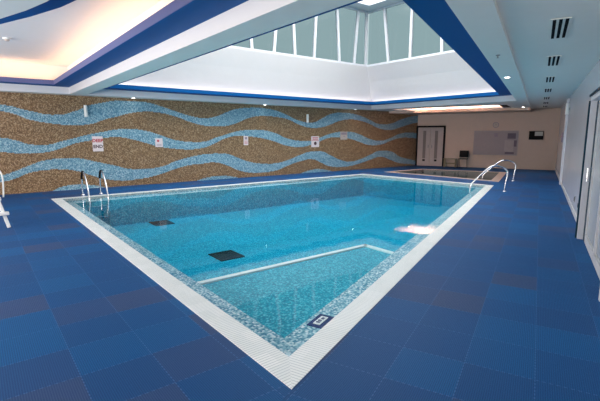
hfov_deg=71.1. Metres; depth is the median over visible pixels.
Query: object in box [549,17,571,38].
ceiling vent
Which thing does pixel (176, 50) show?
ceiling
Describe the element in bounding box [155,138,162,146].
wall sign
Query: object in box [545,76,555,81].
ceiling vent
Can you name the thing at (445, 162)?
bench
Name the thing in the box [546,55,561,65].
ceiling vent
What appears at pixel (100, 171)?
pool ladder
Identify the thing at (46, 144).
wall
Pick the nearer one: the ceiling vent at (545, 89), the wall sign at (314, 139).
the ceiling vent at (545, 89)
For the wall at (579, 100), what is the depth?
9.80 m
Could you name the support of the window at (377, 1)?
attached to the ceiling
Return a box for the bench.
[443,158,456,166]
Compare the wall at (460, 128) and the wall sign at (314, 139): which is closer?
the wall sign at (314, 139)
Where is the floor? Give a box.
[0,165,599,400]
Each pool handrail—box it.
[469,165,507,192]
[481,160,515,180]
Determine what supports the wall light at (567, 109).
attached to the wall at (579, 100)
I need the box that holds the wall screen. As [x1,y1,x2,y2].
[529,131,543,139]
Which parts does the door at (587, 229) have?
handle, pane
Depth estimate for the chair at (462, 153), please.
21.22 m
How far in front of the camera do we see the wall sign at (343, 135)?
19.20 m
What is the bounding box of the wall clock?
[493,122,498,127]
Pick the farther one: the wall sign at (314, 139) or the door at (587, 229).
the wall sign at (314, 139)
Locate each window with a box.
[229,6,368,66]
[357,0,387,5]
[367,1,454,66]
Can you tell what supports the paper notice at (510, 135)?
attached to the whiteboard
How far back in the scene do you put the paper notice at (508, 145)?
20.39 m
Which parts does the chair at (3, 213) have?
arm rail, leg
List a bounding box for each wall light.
[84,105,87,116]
[565,103,570,114]
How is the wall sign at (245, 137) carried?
attached to the wall at (46, 144)
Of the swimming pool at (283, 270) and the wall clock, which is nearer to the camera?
the swimming pool at (283, 270)
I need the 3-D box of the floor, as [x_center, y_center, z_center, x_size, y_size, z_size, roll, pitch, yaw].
[3.045,0.220,9.619,26.399,0.120,17.082,-7,11,-37]
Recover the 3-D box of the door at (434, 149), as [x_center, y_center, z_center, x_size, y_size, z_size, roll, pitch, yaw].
[6.874,-2.883,22.197,1.490,2.105,0.110,5,10,29]
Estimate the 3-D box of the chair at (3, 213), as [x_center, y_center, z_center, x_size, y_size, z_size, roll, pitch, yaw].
[-5.842,-0.220,7.418,1.054,1.458,0.894,-7,11,-37]
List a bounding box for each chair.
[0,171,10,227]
[457,150,468,167]
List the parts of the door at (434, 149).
vision panel, vision panel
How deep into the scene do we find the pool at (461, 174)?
19.12 m
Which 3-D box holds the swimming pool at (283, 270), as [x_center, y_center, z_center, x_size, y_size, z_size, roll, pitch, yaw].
[1.447,0.527,10.478,11.910,1.006,10.420,-7,11,-37]
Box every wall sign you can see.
[92,136,103,150]
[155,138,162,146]
[243,136,247,144]
[311,136,318,146]
[340,132,346,139]
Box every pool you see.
[52,174,493,389]
[387,169,506,181]
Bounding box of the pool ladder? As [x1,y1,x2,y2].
[80,170,111,226]
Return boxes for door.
[415,126,445,165]
[575,87,599,301]
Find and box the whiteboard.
[473,131,518,155]
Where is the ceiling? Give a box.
[0,0,599,114]
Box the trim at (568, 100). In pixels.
[559,99,569,184]
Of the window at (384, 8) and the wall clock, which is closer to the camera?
the window at (384, 8)
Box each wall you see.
[0,92,417,194]
[418,108,560,169]
[555,60,599,214]
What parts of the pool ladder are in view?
handrail, handrail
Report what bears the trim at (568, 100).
attached to the wall at (579, 100)
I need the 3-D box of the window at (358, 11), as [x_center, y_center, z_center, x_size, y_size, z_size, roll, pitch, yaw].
[-1.383,-6.582,15.219,11.050,2.340,0.100,-7,11,-37]
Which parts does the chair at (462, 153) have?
backrest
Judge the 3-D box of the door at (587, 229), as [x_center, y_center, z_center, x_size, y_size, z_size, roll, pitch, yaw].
[3.823,-0.298,5.264,0.265,2.255,3.080,5,10,29]
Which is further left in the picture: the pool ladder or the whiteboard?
the pool ladder
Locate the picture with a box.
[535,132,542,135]
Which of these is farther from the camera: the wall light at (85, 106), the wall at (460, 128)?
the wall at (460, 128)
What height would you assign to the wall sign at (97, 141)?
0.460 m
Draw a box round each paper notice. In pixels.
[504,140,513,151]
[507,133,515,138]
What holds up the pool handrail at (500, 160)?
on the floor
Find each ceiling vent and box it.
[544,88,552,91]
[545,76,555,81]
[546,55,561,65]
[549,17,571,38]
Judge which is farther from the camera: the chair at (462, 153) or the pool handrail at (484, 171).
the chair at (462, 153)
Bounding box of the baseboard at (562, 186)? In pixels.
[555,168,576,220]
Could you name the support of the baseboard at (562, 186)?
attached to the wall at (579, 100)
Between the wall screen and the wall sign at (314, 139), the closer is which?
the wall sign at (314, 139)

